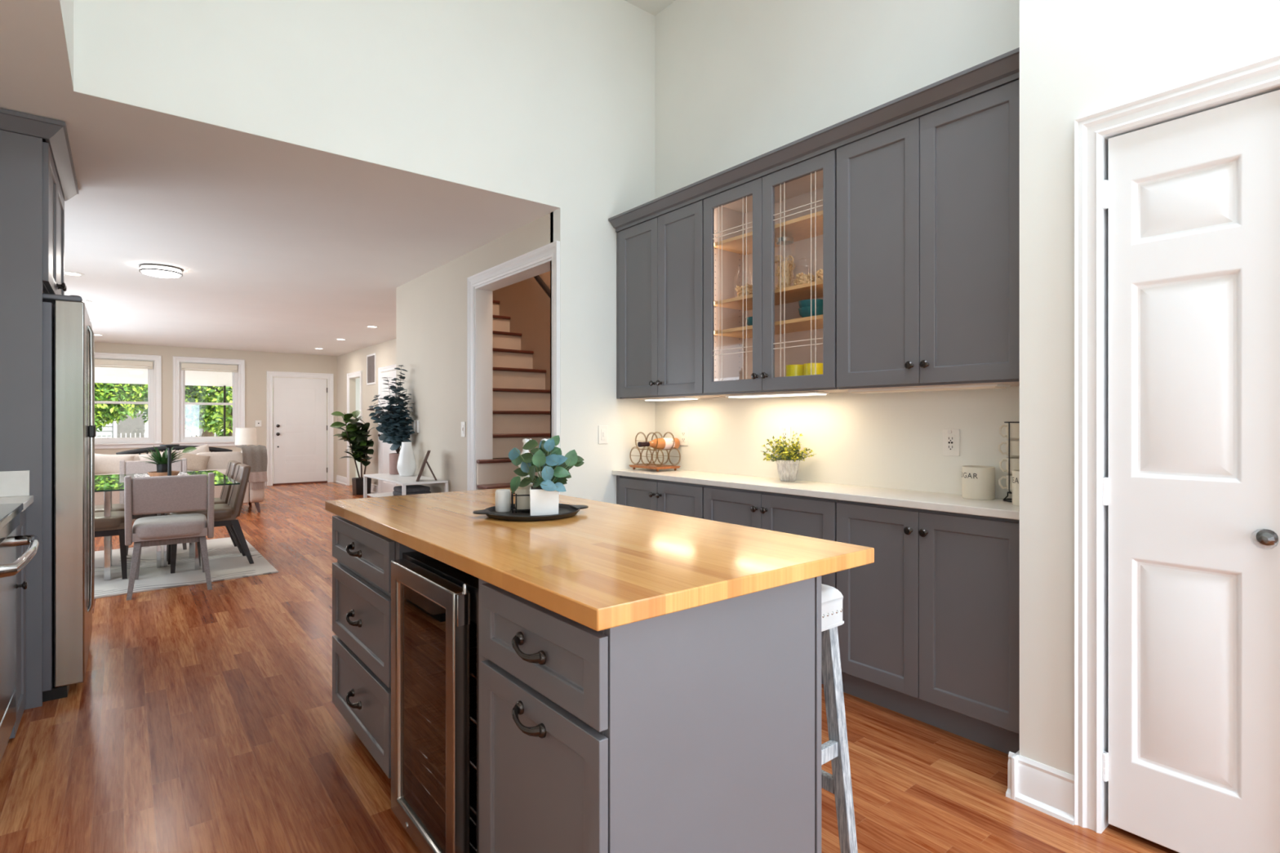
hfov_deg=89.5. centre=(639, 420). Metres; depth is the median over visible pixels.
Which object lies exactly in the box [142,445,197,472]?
spiky plant
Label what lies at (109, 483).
dining table
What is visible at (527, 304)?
wall
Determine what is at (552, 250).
trim
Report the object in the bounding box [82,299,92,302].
recessed light
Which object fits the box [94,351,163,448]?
window
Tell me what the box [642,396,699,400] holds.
light bar
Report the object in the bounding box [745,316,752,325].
bowl
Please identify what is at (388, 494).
shelf
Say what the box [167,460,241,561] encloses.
dining chair
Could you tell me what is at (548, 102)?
wall
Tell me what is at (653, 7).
ceiling
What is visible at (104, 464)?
throw pillow
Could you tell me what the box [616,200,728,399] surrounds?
upper cabinet
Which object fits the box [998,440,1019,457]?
mug
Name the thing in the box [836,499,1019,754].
base cabinet
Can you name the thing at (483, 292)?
trim
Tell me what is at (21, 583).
base cabinet
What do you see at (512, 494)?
wire caddy
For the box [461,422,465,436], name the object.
light switch
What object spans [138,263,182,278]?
ceiling light
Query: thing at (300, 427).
door
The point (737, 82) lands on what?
wall
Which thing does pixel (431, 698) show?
wire shelf
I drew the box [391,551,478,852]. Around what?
beverage cooler
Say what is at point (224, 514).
dining chair
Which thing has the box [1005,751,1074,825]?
baseboard
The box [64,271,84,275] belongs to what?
recessed light
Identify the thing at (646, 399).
diffuser
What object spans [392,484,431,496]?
folded blanket
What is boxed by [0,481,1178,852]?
floor
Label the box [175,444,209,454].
throw pillow
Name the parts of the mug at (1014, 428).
handle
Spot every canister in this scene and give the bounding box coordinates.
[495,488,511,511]
[515,483,533,509]
[961,465,995,499]
[1011,469,1019,506]
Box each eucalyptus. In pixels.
[367,364,414,474]
[508,435,584,515]
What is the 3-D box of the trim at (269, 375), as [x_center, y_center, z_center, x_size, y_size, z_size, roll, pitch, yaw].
[-6.675,0.152,12.700,1.183,2.195,0.026,0,0,-39]
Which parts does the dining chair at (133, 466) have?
panel, seat rail, backrest, panel, leg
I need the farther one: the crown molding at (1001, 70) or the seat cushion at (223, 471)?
the seat cushion at (223, 471)
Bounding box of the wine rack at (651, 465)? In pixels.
[629,431,680,471]
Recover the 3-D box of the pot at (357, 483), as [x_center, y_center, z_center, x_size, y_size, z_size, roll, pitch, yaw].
[-4.724,1.115,10.948,0.250,0.270,0.250,0,0,-39]
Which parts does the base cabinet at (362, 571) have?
pull handle, pull handle, pull handle, drawer, drawer, drawer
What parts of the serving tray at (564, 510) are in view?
handle, handle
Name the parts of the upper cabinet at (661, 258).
filler strip, door, knob, knob, door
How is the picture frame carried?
on the console table at (403, 481)
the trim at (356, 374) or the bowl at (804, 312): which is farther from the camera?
the trim at (356, 374)
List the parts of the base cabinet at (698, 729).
pull handle, pull handle, drawer, door, panel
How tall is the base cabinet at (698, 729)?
0.872 m
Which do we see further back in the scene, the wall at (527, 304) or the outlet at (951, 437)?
the wall at (527, 304)
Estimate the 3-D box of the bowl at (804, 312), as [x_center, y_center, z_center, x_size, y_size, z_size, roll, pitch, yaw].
[0.859,-0.528,3.216,0.136,0.060,0.136,0,0,-39]
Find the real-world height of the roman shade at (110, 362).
0.133 m
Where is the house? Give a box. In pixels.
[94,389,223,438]
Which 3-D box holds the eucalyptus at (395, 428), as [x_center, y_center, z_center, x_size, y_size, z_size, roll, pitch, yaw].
[-2.277,-0.010,5.966,0.494,1.010,0.260,0,0,22]
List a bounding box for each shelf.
[367,492,393,497]
[411,620,476,679]
[411,652,476,724]
[411,686,476,769]
[411,722,476,815]
[413,752,476,852]
[714,210,822,255]
[714,280,822,311]
[714,314,822,338]
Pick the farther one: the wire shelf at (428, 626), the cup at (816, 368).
the cup at (816, 368)
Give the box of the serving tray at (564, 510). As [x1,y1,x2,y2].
[472,503,588,520]
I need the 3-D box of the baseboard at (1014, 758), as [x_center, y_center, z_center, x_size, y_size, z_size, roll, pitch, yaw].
[1.318,1.180,2.197,0.227,0.140,0.015,0,0,-39]
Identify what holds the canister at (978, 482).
on the countertop at (951, 503)
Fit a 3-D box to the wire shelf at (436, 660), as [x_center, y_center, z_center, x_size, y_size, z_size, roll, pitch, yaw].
[-0.393,0.800,2.023,0.462,0.006,0.538,0,0,-39]
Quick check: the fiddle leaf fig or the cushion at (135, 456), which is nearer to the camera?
the cushion at (135, 456)
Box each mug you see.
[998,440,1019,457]
[998,474,1012,492]
[999,423,1019,439]
[999,457,1019,475]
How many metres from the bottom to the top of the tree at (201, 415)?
5.555 m
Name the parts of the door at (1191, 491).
knob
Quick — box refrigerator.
[42,293,96,702]
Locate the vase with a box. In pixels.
[396,441,416,476]
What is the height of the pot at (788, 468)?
0.114 m
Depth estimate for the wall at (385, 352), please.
11.84 m
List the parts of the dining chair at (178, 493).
panel, leg, leg, backrest, seat, seat rail, leg, leg, panel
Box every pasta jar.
[733,267,752,297]
[774,236,795,288]
[791,257,818,285]
[813,250,822,280]
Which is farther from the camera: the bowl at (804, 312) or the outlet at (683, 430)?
the outlet at (683, 430)
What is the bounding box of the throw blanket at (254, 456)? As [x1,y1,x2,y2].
[235,444,267,489]
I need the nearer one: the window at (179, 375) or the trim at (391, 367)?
the trim at (391, 367)
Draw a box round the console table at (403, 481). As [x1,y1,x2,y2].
[363,473,448,497]
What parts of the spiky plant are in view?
pot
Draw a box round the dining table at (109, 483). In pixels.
[94,470,239,580]
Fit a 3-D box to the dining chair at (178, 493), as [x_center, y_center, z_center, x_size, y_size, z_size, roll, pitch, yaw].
[-3.563,0.824,4.900,0.536,0.852,0.686,0,0,-36]
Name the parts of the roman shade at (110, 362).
rail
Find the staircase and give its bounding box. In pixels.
[476,300,550,489]
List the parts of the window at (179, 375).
sill, sash, sash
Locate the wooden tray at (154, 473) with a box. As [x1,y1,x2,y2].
[147,471,179,476]
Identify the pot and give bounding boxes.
[351,478,371,495]
[389,453,399,474]
[529,486,559,515]
[776,458,799,481]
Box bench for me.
[115,445,232,454]
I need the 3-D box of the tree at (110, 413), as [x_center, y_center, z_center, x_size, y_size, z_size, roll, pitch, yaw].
[-16.682,-0.852,18.338,6.132,5.437,3.986,0,0,-27]
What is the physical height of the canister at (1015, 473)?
0.132 m
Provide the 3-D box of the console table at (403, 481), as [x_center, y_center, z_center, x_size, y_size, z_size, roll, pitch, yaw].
[-2.056,0.873,5.610,0.368,0.755,1.070,0,0,-39]
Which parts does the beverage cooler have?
hinge plate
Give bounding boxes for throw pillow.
[94,453,133,474]
[137,449,175,460]
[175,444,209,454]
[177,451,209,471]
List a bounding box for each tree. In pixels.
[94,382,147,431]
[128,385,232,436]
[207,386,232,436]
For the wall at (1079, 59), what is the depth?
2.06 m
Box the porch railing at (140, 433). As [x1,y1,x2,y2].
[96,432,215,438]
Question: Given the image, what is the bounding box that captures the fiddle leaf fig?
[329,410,374,495]
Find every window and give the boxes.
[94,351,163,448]
[171,355,244,446]
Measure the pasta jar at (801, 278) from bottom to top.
0.178 m
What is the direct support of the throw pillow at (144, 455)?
on the sofa
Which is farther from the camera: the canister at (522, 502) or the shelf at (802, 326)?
the shelf at (802, 326)
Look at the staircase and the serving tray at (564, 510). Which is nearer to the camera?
the serving tray at (564, 510)
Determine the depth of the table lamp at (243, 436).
9.78 m
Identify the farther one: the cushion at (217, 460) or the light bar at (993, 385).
the cushion at (217, 460)
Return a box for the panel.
[0,129,42,710]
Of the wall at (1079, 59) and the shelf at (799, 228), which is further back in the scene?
the shelf at (799, 228)
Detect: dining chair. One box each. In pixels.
[94,503,124,512]
[94,511,127,579]
[119,457,186,555]
[124,472,214,600]
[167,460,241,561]
[167,463,253,573]
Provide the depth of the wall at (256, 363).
12.16 m
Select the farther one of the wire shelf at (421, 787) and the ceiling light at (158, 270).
the ceiling light at (158, 270)
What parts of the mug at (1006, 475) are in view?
handle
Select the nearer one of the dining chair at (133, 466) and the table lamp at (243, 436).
the dining chair at (133, 466)
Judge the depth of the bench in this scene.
9.32 m
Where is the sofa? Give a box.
[94,451,264,512]
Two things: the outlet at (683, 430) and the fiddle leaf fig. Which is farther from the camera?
the fiddle leaf fig
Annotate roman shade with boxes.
[94,359,152,368]
[181,362,237,372]
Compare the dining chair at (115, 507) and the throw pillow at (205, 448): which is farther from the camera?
the throw pillow at (205, 448)
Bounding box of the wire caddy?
[511,491,529,513]
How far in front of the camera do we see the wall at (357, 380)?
13.38 m
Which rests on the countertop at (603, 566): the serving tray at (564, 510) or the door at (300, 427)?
the serving tray at (564, 510)
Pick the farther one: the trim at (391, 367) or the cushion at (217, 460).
the trim at (391, 367)
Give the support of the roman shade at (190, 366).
attached to the window at (179, 375)
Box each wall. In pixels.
[58,0,73,90]
[72,0,654,503]
[93,342,337,481]
[337,338,395,485]
[355,377,359,477]
[395,212,553,493]
[492,271,550,458]
[654,0,1019,498]
[1019,0,1279,775]
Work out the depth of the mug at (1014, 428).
2.56 m
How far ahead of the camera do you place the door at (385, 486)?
10.67 m
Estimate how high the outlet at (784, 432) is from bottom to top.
0.120 m
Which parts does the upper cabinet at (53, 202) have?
door, door, knob, knob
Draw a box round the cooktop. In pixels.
[0,502,23,529]
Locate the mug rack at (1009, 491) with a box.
[1003,422,1019,502]
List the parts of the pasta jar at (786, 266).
lid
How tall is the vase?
0.302 m
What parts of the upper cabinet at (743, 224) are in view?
door, knob, knob, frame, door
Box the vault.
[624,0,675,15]
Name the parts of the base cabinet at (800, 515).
door, knob, knob, door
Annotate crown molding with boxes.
[0,107,79,200]
[608,47,1019,232]
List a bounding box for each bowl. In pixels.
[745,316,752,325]
[798,298,822,307]
[798,306,822,317]
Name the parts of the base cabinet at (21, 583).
knob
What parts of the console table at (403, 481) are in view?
leg, leg, leg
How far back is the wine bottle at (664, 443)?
4.14 m
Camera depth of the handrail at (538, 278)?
5.79 m
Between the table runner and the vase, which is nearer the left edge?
the table runner
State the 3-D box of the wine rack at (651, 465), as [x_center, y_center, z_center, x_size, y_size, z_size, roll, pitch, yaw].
[0.096,0.200,4.210,0.198,0.249,0.346,0,0,-39]
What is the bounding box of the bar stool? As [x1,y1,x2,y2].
[821,583,857,852]
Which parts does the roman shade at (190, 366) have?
rail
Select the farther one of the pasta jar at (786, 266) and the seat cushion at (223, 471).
the seat cushion at (223, 471)
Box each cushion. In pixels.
[94,473,119,475]
[116,453,139,460]
[195,451,242,469]
[200,468,226,475]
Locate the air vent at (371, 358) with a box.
[366,353,375,385]
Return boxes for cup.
[786,364,804,376]
[803,363,822,375]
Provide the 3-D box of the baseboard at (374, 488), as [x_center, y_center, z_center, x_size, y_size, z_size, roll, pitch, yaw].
[-4.749,1.180,11.338,0.032,0.140,1.020,0,0,-39]
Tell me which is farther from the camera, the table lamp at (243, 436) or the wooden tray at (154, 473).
the table lamp at (243, 436)
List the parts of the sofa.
arm, leg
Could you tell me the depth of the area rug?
5.40 m
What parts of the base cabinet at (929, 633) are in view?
door, knob, knob, door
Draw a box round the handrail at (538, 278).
[533,275,550,297]
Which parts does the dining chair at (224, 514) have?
leg, leg, seat, seat frame, leg, backrest, leg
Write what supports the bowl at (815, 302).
on the bowl at (804, 312)
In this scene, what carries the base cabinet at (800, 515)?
on the floor
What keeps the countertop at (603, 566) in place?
on the base cabinet at (698, 729)
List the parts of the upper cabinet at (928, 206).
door, knob, knob, door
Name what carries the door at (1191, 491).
in the wall at (1079, 59)
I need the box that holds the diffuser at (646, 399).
[644,398,697,400]
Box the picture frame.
[415,449,436,481]
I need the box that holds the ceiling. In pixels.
[0,0,559,355]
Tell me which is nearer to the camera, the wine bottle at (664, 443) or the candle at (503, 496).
the candle at (503, 496)
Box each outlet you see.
[680,426,688,445]
[779,426,791,448]
[942,428,959,456]
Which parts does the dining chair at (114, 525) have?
seat frame, seat, leg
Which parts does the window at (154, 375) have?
sash, sash, sill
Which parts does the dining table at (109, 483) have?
leg, leg, post, glass, leg, leg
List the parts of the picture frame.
frame, easel leg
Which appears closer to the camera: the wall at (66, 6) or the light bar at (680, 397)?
the wall at (66, 6)
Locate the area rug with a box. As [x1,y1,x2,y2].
[93,537,278,599]
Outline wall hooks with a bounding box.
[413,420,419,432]
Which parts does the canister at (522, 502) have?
lid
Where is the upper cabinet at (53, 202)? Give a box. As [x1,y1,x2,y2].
[42,142,66,306]
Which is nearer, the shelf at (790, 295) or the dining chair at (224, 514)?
the shelf at (790, 295)
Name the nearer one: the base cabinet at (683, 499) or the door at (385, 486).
the base cabinet at (683, 499)
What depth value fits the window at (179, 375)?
11.69 m
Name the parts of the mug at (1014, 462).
handle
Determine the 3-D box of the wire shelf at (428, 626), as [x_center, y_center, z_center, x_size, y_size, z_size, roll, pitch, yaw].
[-0.393,0.680,2.023,0.462,0.006,0.538,0,0,-39]
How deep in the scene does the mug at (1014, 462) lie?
2.57 m
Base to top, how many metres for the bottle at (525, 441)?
0.262 m
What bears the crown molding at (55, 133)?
attached to the upper cabinet at (53, 202)
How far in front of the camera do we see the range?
2.30 m
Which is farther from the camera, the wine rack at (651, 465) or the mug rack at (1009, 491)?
the wine rack at (651, 465)
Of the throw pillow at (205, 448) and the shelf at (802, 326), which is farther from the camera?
the throw pillow at (205, 448)
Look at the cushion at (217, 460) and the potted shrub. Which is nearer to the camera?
the potted shrub
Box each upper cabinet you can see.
[42,142,66,306]
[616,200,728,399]
[703,150,850,395]
[836,79,1019,390]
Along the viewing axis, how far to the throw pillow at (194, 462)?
8.65 m
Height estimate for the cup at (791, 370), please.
0.118 m
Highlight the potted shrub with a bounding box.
[760,431,817,481]
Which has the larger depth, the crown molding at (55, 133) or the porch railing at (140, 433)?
the porch railing at (140, 433)
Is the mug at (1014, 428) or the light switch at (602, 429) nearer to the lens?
the mug at (1014, 428)
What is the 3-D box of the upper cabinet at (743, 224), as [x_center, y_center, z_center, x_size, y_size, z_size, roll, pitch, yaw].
[0.737,-0.688,3.356,0.372,1.092,0.857,0,0,-39]
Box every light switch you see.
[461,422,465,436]
[598,425,608,444]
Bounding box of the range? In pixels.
[0,502,39,763]
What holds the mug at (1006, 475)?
on the mug rack at (1009, 491)
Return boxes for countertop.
[0,470,33,511]
[324,487,874,631]
[612,468,1019,519]
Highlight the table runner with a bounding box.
[133,471,188,477]
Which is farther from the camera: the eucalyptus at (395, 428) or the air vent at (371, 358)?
the air vent at (371, 358)
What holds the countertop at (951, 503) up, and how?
on the base cabinet at (929, 633)
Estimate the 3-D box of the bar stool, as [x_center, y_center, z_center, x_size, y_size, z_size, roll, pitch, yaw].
[0.321,0.858,1.885,0.328,0.785,0.512,0,0,-39]
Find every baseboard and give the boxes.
[335,475,346,484]
[370,484,377,493]
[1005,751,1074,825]
[1010,750,1019,799]
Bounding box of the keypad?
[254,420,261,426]
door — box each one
[272,377,327,485]
[377,370,395,493]
[1102,89,1279,852]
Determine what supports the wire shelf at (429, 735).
attached to the beverage cooler
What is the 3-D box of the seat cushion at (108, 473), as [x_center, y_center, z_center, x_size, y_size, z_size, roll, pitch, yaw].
[-6.560,0.750,8.058,0.557,0.165,0.700,0,0,-39]
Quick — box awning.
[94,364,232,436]
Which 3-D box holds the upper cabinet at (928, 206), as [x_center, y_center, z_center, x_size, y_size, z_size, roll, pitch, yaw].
[1.263,-0.687,2.699,0.372,1.094,0.824,0,0,-39]
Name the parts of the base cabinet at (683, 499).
filler strip, door, knob, knob, door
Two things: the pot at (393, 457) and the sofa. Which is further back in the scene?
the sofa
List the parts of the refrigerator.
door, door, handle, handle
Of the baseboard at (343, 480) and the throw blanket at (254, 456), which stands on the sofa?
the throw blanket at (254, 456)
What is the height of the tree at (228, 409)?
2.729 m
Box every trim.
[266,370,333,485]
[346,370,362,485]
[377,364,395,493]
[466,240,559,494]
[475,257,551,489]
[1074,55,1279,833]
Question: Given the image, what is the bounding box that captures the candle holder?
[159,444,179,475]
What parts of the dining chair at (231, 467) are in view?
seat, backrest, leg, leg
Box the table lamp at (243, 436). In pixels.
[235,427,257,452]
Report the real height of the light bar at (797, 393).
0.014 m
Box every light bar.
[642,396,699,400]
[725,391,829,398]
[848,383,1010,393]
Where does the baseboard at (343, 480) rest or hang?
attached to the wall at (385, 352)
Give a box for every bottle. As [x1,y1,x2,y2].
[518,438,533,484]
[637,437,679,449]
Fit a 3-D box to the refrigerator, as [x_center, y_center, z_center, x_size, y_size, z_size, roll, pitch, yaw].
[-3.107,0.339,3.058,0.808,1.823,0.913,0,0,-39]
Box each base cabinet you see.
[7,508,27,743]
[332,515,416,778]
[478,576,821,852]
[616,475,705,519]
[703,484,844,692]
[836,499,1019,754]
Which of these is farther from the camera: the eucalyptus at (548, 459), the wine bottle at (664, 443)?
the wine bottle at (664, 443)
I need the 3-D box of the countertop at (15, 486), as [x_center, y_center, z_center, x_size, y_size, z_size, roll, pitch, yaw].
[-2.767,0.285,2.455,0.642,0.139,0.376,0,0,-39]
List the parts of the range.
warming drawer, oven door, control panel, handle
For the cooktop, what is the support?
in the range
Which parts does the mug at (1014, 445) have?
handle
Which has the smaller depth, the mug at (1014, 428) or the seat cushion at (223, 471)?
the mug at (1014, 428)
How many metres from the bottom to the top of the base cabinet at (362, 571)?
0.872 m
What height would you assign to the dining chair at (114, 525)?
0.845 m
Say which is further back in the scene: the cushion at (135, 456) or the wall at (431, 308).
the cushion at (135, 456)
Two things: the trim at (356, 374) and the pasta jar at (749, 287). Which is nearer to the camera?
the pasta jar at (749, 287)

